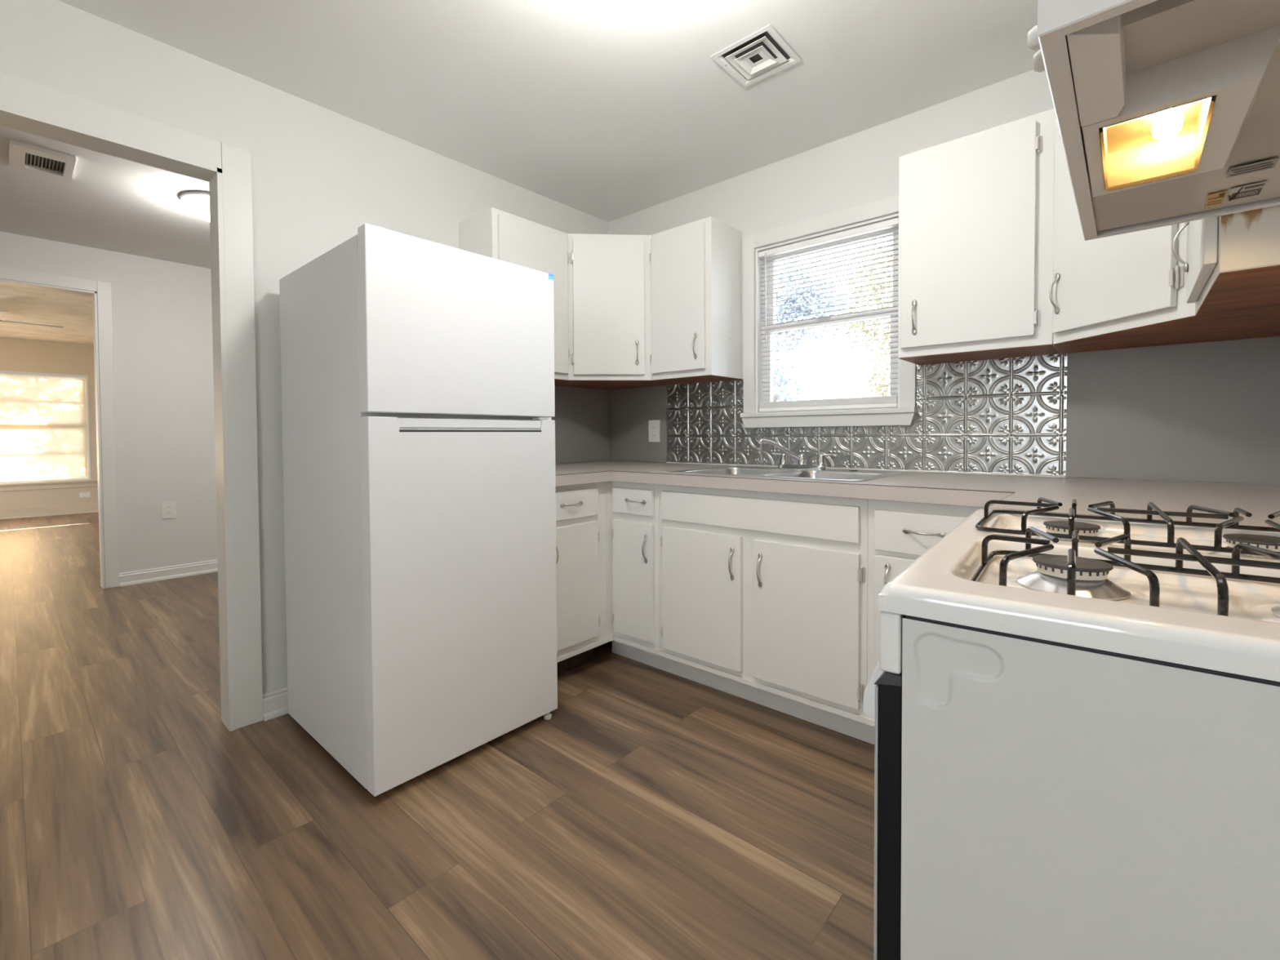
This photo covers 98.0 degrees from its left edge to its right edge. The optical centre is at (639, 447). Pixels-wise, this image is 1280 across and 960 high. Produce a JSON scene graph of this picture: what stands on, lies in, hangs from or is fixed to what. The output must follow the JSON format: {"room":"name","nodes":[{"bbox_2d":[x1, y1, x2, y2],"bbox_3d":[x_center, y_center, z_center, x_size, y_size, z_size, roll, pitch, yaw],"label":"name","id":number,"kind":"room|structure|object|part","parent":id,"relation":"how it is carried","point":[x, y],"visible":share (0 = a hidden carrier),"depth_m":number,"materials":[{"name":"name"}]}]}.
{"room":"kitchen","nodes":[
{"label":"kitchen","id":0,"kind":"room"},
{"bbox_2d":[0,337,97,510],"bbox_3d":[-7.942,-0.271,8.139,0.120,2.460,5.700,1,2,41],"label":"wall","id":1,"kind":"structure","parent":0,"point":[20,355],"depth_m":7.76,"materials":[{"name":"beige paint"}]},
{"bbox_2d":[0,370,97,491],"bbox_3d":[-8.790,-0.209,7.132,0.165,1.602,2.645,1,2,41],"label":"window","id":2,"kind":"structure","parent":1,"relation":"in","point":[81,482],"depth_m":7.80,"materials":[{"name":"white paint"}]},
{"bbox_2d":[0,373,88,482],"bbox_3d":[-8.791,-0.253,7.132,0.032,1.468,2.417,1,2,41],"label":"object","id":3,"kind":"structure","parent":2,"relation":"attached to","point":[43,424],"depth_m":7.71,"materials":[{"name":"white plastic"}]},
{"bbox_3d":[-8.787,0.473,7.148,0.026,0.016,2.413,1,2,41],"label":"rail","id":4,"kind":"part","parent":3,"relation":"part of","materials":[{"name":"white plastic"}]},
{"bbox_3d":[-8.828,0.096,7.173,0.030,0.750,2.425,1,2,41],"label":"sash","id":5,"kind":"part","parent":2,"relation":"part of","materials":[{"name":"glass"}]},
{"bbox_3d":[-8.832,-0.634,7.157,0.030,0.710,2.425,1,2,41],"label":"sash","id":6,"kind":"part","parent":2,"relation":"part of","materials":[{"name":"clear glass"}]},
{"bbox_3d":[-8.742,0.542,7.111,0.050,0.100,2.645,1,2,41],"label":"sill","id":7,"kind":"part","parent":2,"relation":"part of","materials":[{"name":"beige paint"}]},
{"bbox_2d":[0,503,98,519],"bbox_3d":[-7.880,0.879,8.116,0.028,0.120,5.700,1,2,41],"label":"baseboard","id":8,"kind":"structure","parent":1,"relation":"attached to","point":[93,508],"depth_m":7.72,"materials":[{"name":"beige paint"}]},
{"bbox_2d":[79,492,90,497],"bbox_3d":[-7.987,0.680,8.006,0.007,0.076,0.110,1,2,41],"label":"wall outlet","id":9,"kind":"object","parent":1,"relation":"attached to","point":[81,494],"visible":1,"depth_m":8.00,"materials":[{"name":"white plastic"}]},
{"bbox_2d":[0,231,217,573],"bbox_3d":[-3.598,-0.209,4.327,0.110,2.460,5.700,1,2,41],"label":"wall","id":10,"kind":"structure","parent":0,"point":[162,310],"depth_m":4.19,"materials":[{"name":"white paint"}]},
{"bbox_2d":[0,266,119,588],"bbox_3d":[-4.230,-0.074,3.598,0.133,2.190,1.214,1,2,41],"label":"trim","id":11,"kind":"structure","parent":10,"relation":"attached to","point":[100,291],"depth_m":3.97,"materials":[{"name":"white paint"}]},
{"bbox_2d":[119,559,217,586],"bbox_3d":[-2.718,0.928,5.243,0.028,0.095,3.211,1,2,41],"label":"baseboard","id":12,"kind":"structure","parent":10,"relation":"attached to","point":[135,577],"depth_m":4.24,"materials":[{"name":"white paint"}]},
{"bbox_2d":[161,501,176,519],"bbox_3d":[-3.597,0.478,4.250,0.007,0.128,0.085,1,2,41],"label":"wall outlet","id":13,"kind":"object","parent":10,"relation":"attached to","point":[168,509],"visible":1,"depth_m":4.25,"materials":[{"name":"white plastic"}]},
{"bbox_2d":[166,511,172,515],"bbox_3d":[-3.595,0.502,4.248,0.002,0.028,0.032,1,2,41],"label":"receptacle","id":14,"kind":"object","parent":13,"relation":"attached to","point":[168,513],"depth_m":4.25,"materials":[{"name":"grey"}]},
{"bbox_2d":[0,0,608,693],"bbox_3d":[-1.320,-0.176,2.329,0.100,2.460,5.700,1,2,41],"label":"wall","id":15,"kind":"structure","parent":0,"point":[319,174],"depth_m":2.15,"materials":[{"name":"white paint"}]},
{"bbox_2d":[0,71,263,731],"bbox_3d":[-1.962,-0.016,1.599,0.136,2.140,1.434,1,2,41],"label":"trim","id":16,"kind":"structure","parent":15,"relation":"attached to","point":[27,106],"depth_m":2.04,"materials":[{"name":"white paint"}]},
{"bbox_2d":[262,686,288,721],"bbox_3d":[-1.166,0.983,2.426,0.028,0.095,0.818,1,2,41],"label":"baseboard","id":17,"kind":"structure","parent":15,"relation":"attached to","point":[275,703],"depth_m":2.15,"materials":[{"name":"white paint"}]},
{"bbox_2d":[458,207,569,382],"bbox_3d":[-0.612,-0.725,2.799,0.331,0.760,0.455,1,2,41],"label":"upper cabinet","id":18,"kind":"object","parent":15,"relation":"attached to","point":[492,233],"visible":0.43,"depth_m":2.70,"materials":[{"name":"white paint"}]},
{"bbox_3d":[-0.512,-0.726,2.719,0.019,0.699,0.414,1,2,41],"label":"door","id":19,"kind":"part","parent":18,"relation":"part of","materials":[{"name":"white paint"}]},
{"bbox_2d":[551,385,609,463],"bbox_3d":[-0.555,-0.130,3.121,0.005,0.446,1.098,1,2,41],"label":"backsplash panel","id":20,"kind":"object","parent":15,"relation":"attached to","point":[581,418],"visible":0.42,"depth_m":3.35,"materials":[{"name":"grey paint"}]},
{"bbox_2d":[0,511,874,959],"bbox_3d":[-3.495,1.051,4.305,12.050,0.100,5.950,1,2,41],"label":"floor","id":21,"kind":"structure","parent":0,"point":[655,814],"depth_m":1.58,"materials":[{"name":"wood"}]},
{"bbox_2d":[279,223,557,796],"bbox_3d":[-0.831,0.192,2.101,0.760,1.688,0.690,1,2,41],"label":"refrigerator","id":22,"kind":"object","parent":21,"relation":"on","point":[418,400],"visible":1,"depth_m":1.80,"materials":[{"name":"white metal"}]},
{"bbox_3d":[-0.568,-0.375,1.855,0.051,0.535,0.690,1,2,41],"label":"freezer door","id":23,"kind":"part","parent":22,"relation":"part of","materials":[{"name":"white metal"}]},
{"bbox_3d":[-0.564,0.455,1.874,0.051,1.102,0.690,1,2,41],"label":"door","id":24,"kind":"part","parent":22,"relation":"part of","materials":[{"name":"white metal"}]},
{"bbox_3d":[-0.560,-0.058,1.871,0.044,0.072,0.535,1,2,41],"label":"pocket handle","id":25,"kind":"part","parent":22,"relation":"part of","materials":[{"name":"white metal"}]},
{"bbox_2d":[548,273,553,280],"bbox_3d":[-0.332,-0.637,2.080,0.001,0.021,0.024,1,2,41],"label":"sticker","id":26,"kind":"object","parent":22,"relation":"attached to","point":[550,276],"visible":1,"depth_m":2.08,"materials":[{"name":"blue paper"}]},
{"bbox_2d":[555,481,608,675],"bbox_3d":[-0.518,0.589,2.642,0.706,0.866,0.397,1,2,41],"label":"base cabinet","id":27,"kind":"object","parent":21,"relation":"on","point":[580,508],"visible":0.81,"depth_m":2.45,"materials":[{"name":"white paint"}]},
{"bbox_3d":[-0.349,0.449,2.318,0.028,0.128,0.017,1,2,41],"label":"handle","id":28,"kind":"part","parent":27,"relation":"part of","materials":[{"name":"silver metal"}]},
{"bbox_3d":[-0.285,0.244,2.388,0.028,0.017,0.128,1,2,41],"label":"handle","id":29,"kind":"part","parent":27,"relation":"part of","materials":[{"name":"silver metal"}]},
{"bbox_3d":[-0.295,0.247,2.413,0.019,0.123,0.301,1,2,41],"label":"drawer","id":30,"kind":"part","parent":27,"relation":"part of","materials":[{"name":"white paint"}]},
{"bbox_3d":[-0.293,0.598,2.421,0.019,0.524,0.301,1,2,41],"label":"door","id":31,"kind":"part","parent":27,"relation":"part of","materials":[{"name":"white paint"}]},
{"bbox_3d":[-0.306,0.901,2.464,0.069,0.020,0.397,1,2,41],"label":"rail","id":32,"kind":"part","parent":27,"relation":"part of","materials":[{"name":"white paint"}]},
{"bbox_2d":[605,480,672,673],"bbox_3d":[-0.068,0.579,2.974,0.942,0.866,0.706,1,2,41],"label":"base cabinet","id":33,"kind":"object","parent":21,"relation":"on","point":[632,508],"visible":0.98,"depth_m":2.52,"materials":[{"name":"white paint"}]},
{"bbox_3d":[-0.037,0.897,2.562,0.344,0.020,0.102,1,2,41],"label":"rail","id":34,"kind":"part","parent":33,"relation":"part of","materials":[{"name":"white paint"}]},
{"bbox_3d":[-0.031,0.243,2.513,0.239,0.114,0.019,1,2,41],"label":"drawer","id":35,"kind":"part","parent":33,"relation":"part of","materials":[{"name":"white paint"}]},
{"bbox_3d":[-0.029,0.598,2.521,0.239,0.524,0.019,1,2,41],"label":"door","id":36,"kind":"part","parent":33,"relation":"part of","materials":[{"name":"white paint"}]},
{"bbox_3d":[-0.029,0.240,2.479,0.128,0.017,0.028,1,2,41],"label":"handle","id":37,"kind":"part","parent":33,"relation":"part of","materials":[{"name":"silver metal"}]},
{"bbox_3d":[0.018,0.446,2.444,0.017,0.128,0.028,1,2,41],"label":"handle","id":38,"kind":"part","parent":33,"relation":"part of","materials":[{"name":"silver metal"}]},
{"bbox_2d":[658,484,875,744],"bbox_3d":[0.621,0.589,2.370,0.890,0.866,0.706,1,2,41],"label":"base cabinet","id":39,"kind":"object","parent":21,"relation":"on","point":[763,595],"visible":0.94,"depth_m":2.07,"materials":[{"name":"white paint"}]},
{"bbox_3d":[0.246,0.606,2.279,0.389,0.529,0.019,1,2,41],"label":"door","id":40,"kind":"part","parent":39,"relation":"part of","materials":[{"name":"white paint"}]},
{"bbox_3d":[0.350,0.452,2.153,0.017,0.128,0.028,1,2,41],"label":"handle","id":41,"kind":"part","parent":39,"relation":"part of","materials":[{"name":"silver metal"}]},
{"bbox_3d":[0.442,0.459,2.072,0.017,0.128,0.028,1,2,41],"label":"handle","id":42,"kind":"part","parent":39,"relation":"part of","materials":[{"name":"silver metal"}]},
{"bbox_3d":[0.413,0.253,2.124,0.839,0.122,0.019,1,2,41],"label":"drawer","id":43,"kind":"part","parent":39,"relation":"part of","materials":[{"name":"white paint"}]},
{"bbox_3d":[0.438,0.904,2.167,0.890,0.020,0.069,1,2,41],"label":"rail","id":44,"kind":"part","parent":39,"relation":"part of","materials":[{"name":"white paint"}]},
{"bbox_3d":[0.582,0.613,1.985,0.398,0.524,0.019,1,2,41],"label":"door","id":45,"kind":"part","parent":39,"relation":"part of","materials":[{"name":"white paint"}]},
{"bbox_2d":[866,498,984,727],"bbox_3d":[1.218,0.604,1.582,1.046,0.866,1.103,1,2,41],"label":"base cabinet","id":46,"kind":"object","parent":21,"relation":"on","point":[900,532],"visible":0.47,"depth_m":1.77,"materials":[{"name":"white paint"}]},
{"bbox_3d":[0.921,0.910,1.743,0.394,0.020,0.069,1,2,41],"label":"rail","id":47,"kind":"part","parent":46,"relation":"part of","materials":[{"name":"white paint"}]},
{"bbox_3d":[0.784,0.435,1.771,0.017,0.128,0.028,1,2,41],"label":"handle","id":48,"kind":"part","parent":46,"relation":"part of","materials":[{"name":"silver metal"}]},
{"bbox_3d":[0.893,0.616,1.712,0.334,0.528,0.019,1,2,41],"label":"door","id":49,"kind":"part","parent":46,"relation":"part of","materials":[{"name":"white paint"}]},
{"bbox_2d":[555,460,1279,527],"bbox_3d":[0.526,0.135,2.176,2.880,0.047,1.103,1,2,41],"label":"countertop","id":50,"kind":"structure","parent":46,"relation":"on","point":[1261,501],"depth_m":1.72,"materials":[{"name":"laminate"}]},
{"bbox_2d":[670,466,905,481],"bbox_3d":[0.610,0.185,2.346,0.815,0.170,0.553,1,2,41],"label":"sink","id":51,"kind":"object","parent":50,"relation":"in","point":[839,475],"visible":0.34,"depth_m":2.38,"materials":[{"name":"silver metal"}]},
{"bbox_2d":[758,438,833,470],"bbox_3d":[0.706,0.028,2.535,0.324,0.140,0.144,0,1,14],"label":"faucet","id":52,"kind":"object","parent":50,"relation":"on","point":[802,464],"visible":1,"depth_m":2.51,"materials":[{"name":"silver metal"}]},
{"bbox_3d":[0.657,0.050,2.603,0.073,0.052,0.037,1,2,41],"label":"lever handle","id":53,"kind":"part","parent":52,"relation":"part of","materials":[{"name":"silver metal"}]},
{"bbox_3d":[0.645,0.018,2.525,0.225,0.119,0.040,0,1,-4],"label":"spout","id":54,"kind":"part","parent":52,"relation":"part of","materials":[{"name":"silver metal"}]},
{"bbox_3d":[0.738,0.087,2.533,0.230,0.022,0.056,1,2,41],"label":"plate","id":55,"kind":"part","parent":52,"relation":"part of","materials":[{"name":"silver metal"}]},
{"bbox_3d":[0.820,0.052,2.460,0.076,0.052,0.037,1,2,41],"label":"lever handle","id":56,"kind":"part","parent":52,"relation":"part of","materials":[{"name":"silver metal"}]},
{"bbox_3d":[0.891,0.269,1.704,0.334,0.131,0.019,1,2,41],"label":"drawer","id":57,"kind":"part","parent":46,"relation":"part of","materials":[{"name":"white paint"}]},
{"bbox_3d":[0.864,0.262,1.696,0.128,0.017,0.028,1,2,41],"label":"handle","id":58,"kind":"part","parent":46,"relation":"part of","materials":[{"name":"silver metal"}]},
{"bbox_2d":[862,497,1279,959],"bbox_3d":[0.717,0.581,0.752,0.616,0.956,0.768,1,2,38],"label":"gas stove","id":59,"kind":"object","parent":21,"relation":"on","point":[1092,774],"depth_m":0.53,"materials":[{"name":"white metal"}]},
{"bbox_3d":[0.505,0.205,0.906,0.022,0.067,0.760,1,2,38],"label":"control panel","id":60,"kind":"part","parent":59,"relation":"part of","materials":[{"name":"white metal"}]},
{"bbox_3d":[0.742,0.151,0.957,0.069,0.028,0.069,1,2,38],"label":"burner","id":61,"kind":"part","parent":59,"relation":"part of","materials":[{"name":"silver metal"}]},
{"bbox_3d":[0.528,0.158,0.682,0.069,0.028,0.069,1,2,38],"label":"burner","id":62,"kind":"part","parent":59,"relation":"part of","materials":[{"name":"silver metal"}]},
{"bbox_2d":[878,509,1279,681],"bbox_3d":[0.727,0.158,0.733,0.585,0.029,0.768,1,2,38],"label":"cooktop","id":63,"kind":"object","parent":59,"relation":"in","point":[1110,619],"depth_m":0.59,"materials":[{"name":"white metal"}]},
{"bbox_3d":[0.503,0.616,0.439,0.552,0.861,0.003,1,2,38],"label":"panel","id":64,"kind":"part","parent":59,"relation":"part of","materials":[{"name":"grey paint"}]},
{"bbox_3d":[0.634,0.141,0.603,0.456,0.049,0.269,1,2,38],"label":"burner grate","id":65,"kind":"part","parent":59,"relation":"part of","materials":[{"name":"black metal"}]},
{"bbox_3d":[0.831,0.119,0.887,0.487,0.040,0.275,1,2,38],"label":"burner grate","id":66,"kind":"part","parent":59,"relation":"part of","materials":[{"name":"black metal"}]},
{"bbox_3d":[0.916,0.153,0.822,0.069,0.028,0.069,1,2,38],"label":"burner","id":67,"kind":"part","parent":59,"relation":"part of","materials":[{"name":"silver metal"}]},
{"bbox_2d":[0,0,1038,345],"bbox_3d":[-3.509,-1.478,4.248,12.050,0.120,5.950,1,2,41],"label":"ceiling","id":68,"kind":"structure","parent":0,"point":[606,110],"depth_m":2.14,"materials":[{"name":"white paint"}]},
{"bbox_2d":[0,311,63,328],"bbox_3d":[-6.520,-1.308,5.419,1.303,0.240,1.267,1,2,41],"label":"ceiling fan","id":69,"kind":"object","parent":68,"relation":"hanging from","point":[1,312],"visible":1,"depth_m":5.67,"materials":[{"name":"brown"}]},
{"bbox_3d":[-6.282,-1.271,5.709,0.139,0.032,0.520,1,2,38],"label":"blade","id":70,"kind":"part","parent":69,"relation":"part of","materials":[{"name":"white"}]},
{"bbox_2d":[8,138,75,181],"bbox_3d":[-2.875,-1.375,2.675,0.320,0.022,0.210,1,2,41],"label":"ceiling vent","id":71,"kind":"object","parent":68,"relation":"in","point":[22,156],"visible":1,"depth_m":2.66,"materials":[{"name":"white metal"}]},
{"bbox_2d":[179,190,209,222],"bbox_3d":[-2.423,-1.347,3.191,0.333,0.106,0.333,1,2,41],"label":"ceiling lamp","id":72,"kind":"object","parent":68,"relation":"attached to","point":[197,202],"visible":0.42,"depth_m":3.06,"materials":[{"name":"grey glass"}]},
{"bbox_2d":[710,24,801,87],"bbox_3d":[0.412,-1.380,1.976,0.232,0.016,0.232,1,2,41],"label":"ceiling vent","id":73,"kind":"object","parent":68,"relation":"in","point":[763,53],"visible":1,"depth_m":1.97,"materials":[{"name":"white metal"}]},
{"bbox_2d":[608,69,1279,485],"bbox_3d":[0.967,-0.195,2.597,2.984,2.460,0.120,1,2,41],"label":"wall","id":74,"kind":"structure","parent":0,"point":[862,167],"depth_m":2.54,"materials":[{"name":"white paint"}]},
{"bbox_2d":[554,233,682,390],"bbox_3d":[-0.170,-0.735,3.107,0.589,0.760,0.589,1,2,41],"label":"upper cabinet","id":75,"kind":"object","parent":74,"relation":"attached to","point":[610,313],"visible":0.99,"depth_m":2.89,"materials":[{"name":"white paint"}]},
{"bbox_3d":[-0.161,-0.729,2.897,0.371,0.698,0.019,0,1,-4],"label":"door","id":76,"kind":"part","parent":75,"relation":"part of","materials":[{"name":"white paint"}]},
{"bbox_3d":[-0.014,-0.494,2.888,0.017,0.128,0.028,0,1,-4],"label":"handle","id":77,"kind":"part","parent":75,"relation":"part of","materials":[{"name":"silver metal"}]},
{"bbox_2d":[609,385,666,462],"bbox_3d":[-0.019,-0.139,3.379,0.458,0.446,0.005,1,2,41],"label":"backsplash panel","id":78,"kind":"object","parent":74,"relation":"attached to","point":[631,410],"visible":1,"depth_m":3.38,"materials":[{"name":"grey paint"}]},
{"bbox_2d":[648,420,659,442],"bbox_3d":[0.083,-0.096,3.282,0.084,0.128,0.007,1,2,41],"label":"wall outlet","id":79,"kind":"object","parent":78,"relation":"attached to","point":[654,425],"visible":1,"depth_m":3.28,"materials":[{"name":"white plastic"}]},
{"bbox_2d":[651,424,656,429],"bbox_3d":[0.081,-0.120,3.279,0.032,0.028,0.002,1,2,41],"label":"receptacle","id":80,"kind":"object","parent":79,"relation":"attached to","point":[653,426],"depth_m":3.28,"materials":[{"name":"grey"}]},
{"bbox_2d":[651,432,656,437],"bbox_3d":[0.082,-0.072,3.280,0.032,0.028,0.002,1,2,41],"label":"receptacle","id":81,"kind":"object","parent":79,"relation":"attached to","point":[653,434],"depth_m":3.28,"materials":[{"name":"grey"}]},
{"bbox_2d":[649,216,742,383],"bbox_3d":[0.278,-0.732,2.885,0.380,0.760,0.331,1,2,41],"label":"upper cabinet","id":82,"kind":"object","parent":74,"relation":"attached to","point":[696,266],"visible":1,"depth_m":2.77,"materials":[{"name":"white paint"}]},
{"bbox_3d":[0.187,-0.735,2.795,0.333,0.702,0.019,1,2,41],"label":"door","id":83,"kind":"part","parent":82,"relation":"part of","materials":[{"name":"white paint"}]},
{"bbox_3d":[0.263,-0.495,2.704,0.017,0.128,0.028,1,2,41],"label":"handle","id":84,"kind":"part","parent":82,"relation":"part of","materials":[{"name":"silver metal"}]},
{"bbox_2d":[666,379,760,465],"bbox_3d":[0.382,-0.133,3.026,0.609,0.446,0.004,1,2,41],"label":"backsplash","id":85,"kind":"structure","parent":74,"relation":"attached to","point":[704,422],"depth_m":3.02,"materials":[{"name":"silver metal"}]},
{"bbox_2d":[760,426,889,469],"bbox_3d":[0.846,-0.126,2.618,0.624,0.446,0.004,1,2,41],"label":"backsplash","id":86,"kind":"structure","parent":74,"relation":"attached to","point":[851,446],"depth_m":2.58,"materials":[{"name":"silver metal"}]},
{"bbox_2d":[740,194,918,427],"bbox_3d":[0.875,-0.588,2.627,0.832,0.980,0.170,1,2,41],"label":"window","id":87,"kind":"structure","parent":74,"relation":"in","point":[905,414],"depth_m":2.65,"materials":[{"name":"white paint"}]},
{"bbox_2d":[758,217,898,412],"bbox_3d":[0.860,-0.582,2.615,0.672,0.809,0.045,1,2,41],"label":"window blind","id":88,"kind":"object","parent":87,"relation":"attached to","point":[884,402],"visible":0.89,"depth_m":2.60,"materials":[{"name":"white plastic"}]},
{"bbox_3d":[0.866,-0.187,2.629,0.668,0.020,0.026,1,2,41],"label":"rail","id":89,"kind":"part","parent":88,"relation":"part of","materials":[{"name":"white plastic"}]},
{"bbox_3d":[0.860,-0.161,2.615,0.830,0.022,0.115,1,2,41],"label":"sill","id":90,"kind":"part","parent":87,"relation":"part of","materials":[{"name":"white paint"}]},
{"bbox_3d":[0.893,-0.397,2.656,0.676,0.442,0.028,1,2,41],"label":"sash","id":91,"kind":"part","parent":87,"relation":"part of","materials":[{"name":"glass"}]},
{"bbox_3d":[0.912,-0.793,2.671,0.676,0.403,0.028,1,2,41],"label":"sash","id":92,"kind":"part","parent":87,"relation":"part of","materials":[{"name":"glass"}]},
{"bbox_2d":[666,462,1066,477],"bbox_3d":[0.847,0.097,2.622,1.845,0.006,0.009,1,2,41],"label":"trim","id":93,"kind":"structure","parent":74,"relation":"attached to","point":[1028,475],"depth_m":2.36,"materials":[{"name":"white paint"}]},
{"bbox_2d":[889,353,1066,476],"bbox_3d":[1.311,-0.120,2.211,0.610,0.446,0.004,1,2,41],"label":"backsplash","id":94,"kind":"structure","parent":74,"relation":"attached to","point":[1000,415],"depth_m":2.17,"materials":[{"name":"silver metal"}]},
{"bbox_2d":[897,108,1060,364],"bbox_3d":[1.237,-0.719,2.044,0.476,0.760,0.331,1,2,41],"label":"upper cabinet","id":95,"kind":"object","parent":74,"relation":"attached to","point":[976,210],"visible":0.99,"depth_m":1.93,"materials":[{"name":"white paint"}]},
{"bbox_3d":[1.008,-0.481,2.050,0.017,0.128,0.028,1,2,41],"label":"handle","id":96,"kind":"part","parent":95,"relation":"part of","materials":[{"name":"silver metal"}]},
{"bbox_2d":[1048,113,1279,353],"bbox_3d":[1.551,-0.710,1.597,0.596,0.760,0.589,1,2,41],"label":"upper cabinet","id":97,"kind":"object","parent":74,"relation":"attached to","point":[1124,291],"visible":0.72,"depth_m":1.59,"materials":[{"name":"white paint"}]},
{"bbox_3d":[1.309,-0.487,1.761,0.028,0.128,0.017,0,1,-4],"label":"handle","id":98,"kind":"part","parent":97,"relation":"part of","materials":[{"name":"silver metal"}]},
{"bbox_3d":[1.342,-0.711,1.593,0.019,0.698,0.374,0,1,-4],"label":"door","id":99,"kind":"part","parent":97,"relation":"part of","materials":[{"name":"white paint"}]},
{"bbox_2d":[1066,336,1279,484],"bbox_3d":[1.756,-0.113,1.822,0.570,0.446,0.005,1,2,41],"label":"backsplash panel","id":100,"kind":"object","parent":74,"relation":"attached to","point":[1202,411],"visible":1,"depth_m":1.82,"materials":[{"name":"grey laminate"}]},
{"bbox_3d":[0.567,-0.133,-0.045,0.100,2.460,4.620,1,2,41],"label":"wall","id":101,"kind":"structure","parent":0,"visible":0},
{"bbox_2d":[1027,0,1279,240],"bbox_3d":[0.806,-0.470,0.668,0.484,0.141,0.761,1,2,41],"label":"range hood","id":102,"kind":"object","parent":101,"relation":"attached to","point":[1155,102],"visible":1,"depth_m":0.67,"materials":[{"name":"white metal"}]},
{"bbox_2d":[1027,25,1040,51],"bbox_3d":[0.401,-0.415,0.565,0.012,0.022,0.022,1,2,41],"label":"rocker switch","id":103,"kind":"object","parent":102,"relation":"attached to","point":[1033,44],"depth_m":0.56,"materials":[{"name":"white plastic"}]},
{"bbox_2d":[1033,48,1045,72],"bbox_3d":[0.430,-0.416,0.599,0.012,0.022,0.022,1,2,41],"label":"rocker switch","id":104,"kind":"object","parent":102,"relation":"attached to","point":[1039,66],"depth_m":0.59,"materials":[{"name":"white plastic"}]},
{"bbox_3d":[0.712,-0.434,0.751,0.031,0.031,0.064,1,2,41],"label":"bulb","id":105,"kind":"part","parent":102,"relation":"part of","materials":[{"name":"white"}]},
{"bbox_2d":[1204,191,1226,208],"bbox_3d":[0.968,-0.417,0.936,0.022,0.001,0.072,1,2,41],"label":"sticker","id":106,"kind":"object","parent":102,"relation":"attached to","point":[1217,198],"visible":1,"depth_m":0.94,"materials":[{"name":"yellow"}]},
{"bbox_2d":[1226,181,1266,201],"bbox_3d":[0.987,-0.416,0.907,0.038,0.001,0.068,1,2,41],"label":"sticker","id":107,"kind":"object","parent":102,"relation":"attached to","point":[1254,189],"visible":1,"depth_m":0.90,"materials":[{"name":"grey"}]},
{"bbox_2d":[1226,157,1279,177],"bbox_3d":[0.908,-0.414,0.826,0.049,0.001,0.040,1,2,41],"label":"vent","id":108,"kind":"object","parent":102,"relation":"attached to","point":[1268,164],"visible":1,"depth_m":0.82,"materials":[{"name":"grey metal"}]},
{"bbox_2d":[1172,204,1279,315],"bbox_3d":[1.294,-0.698,1.103,0.331,0.760,0.491,1,2,41],"label":"upper cabinet","id":109,"kind":"object","parent":101,"relation":"attached to","point":[1233,263],"visible":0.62,"depth_m":1.03,"materials":[{"name":"white paint"}]},
{"bbox_3d":[1.264,-0.473,1.302,0.028,0.128,0.017,1,2,41],"label":"handle","id":110,"kind":"part","parent":109,"relation":"part of","materials":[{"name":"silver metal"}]},
{"bbox_3d":[1.186,-0.696,1.173,0.019,0.707,0.417,1,2,41],"label":"door","id":111,"kind":"part","parent":109,"relation":"part of","materials":[{"name":"white paint"}]},
{"bbox_3d":[1.151,-0.694,0.903,0.282,0.756,0.002,1,2,41],"label":"panel","id":112,"kind":"part","parent":109,"relation":"part of","materials":[{"name":"paint"}]},
{"label":"outside","id":113,"kind":"structure","parent":0,"visible":0},
{"bbox_3d":[2.653,1.213,14.385,70.000,0.250,60.000,1,2,41],"label":"lawn","id":114,"kind":"structure","parent":113,"visible":0},
{"bbox_2d":[773,257,848,401],"bbox_3d":[1.588,-0.494,6.743,1.836,3.550,0.996,1,2,41],"label":"tree","id":115,"kind":"object","parent":114,"relation":"on","point":[788,388],"visible":0.35,"depth_m":6.44,"materials":[{"name":"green plant"}]},
{"bbox_2d":[828,235,893,397],"bbox_3d":[3.024,-0.690,6.832,1.440,3.923,1.080,1,2,41],"label":"tree","id":116,"kind":"object","parent":114,"relation":"on","point":[880,382],"visible":0.38,"depth_m":6.82,"materials":[{"name":"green plant"}]}
]}

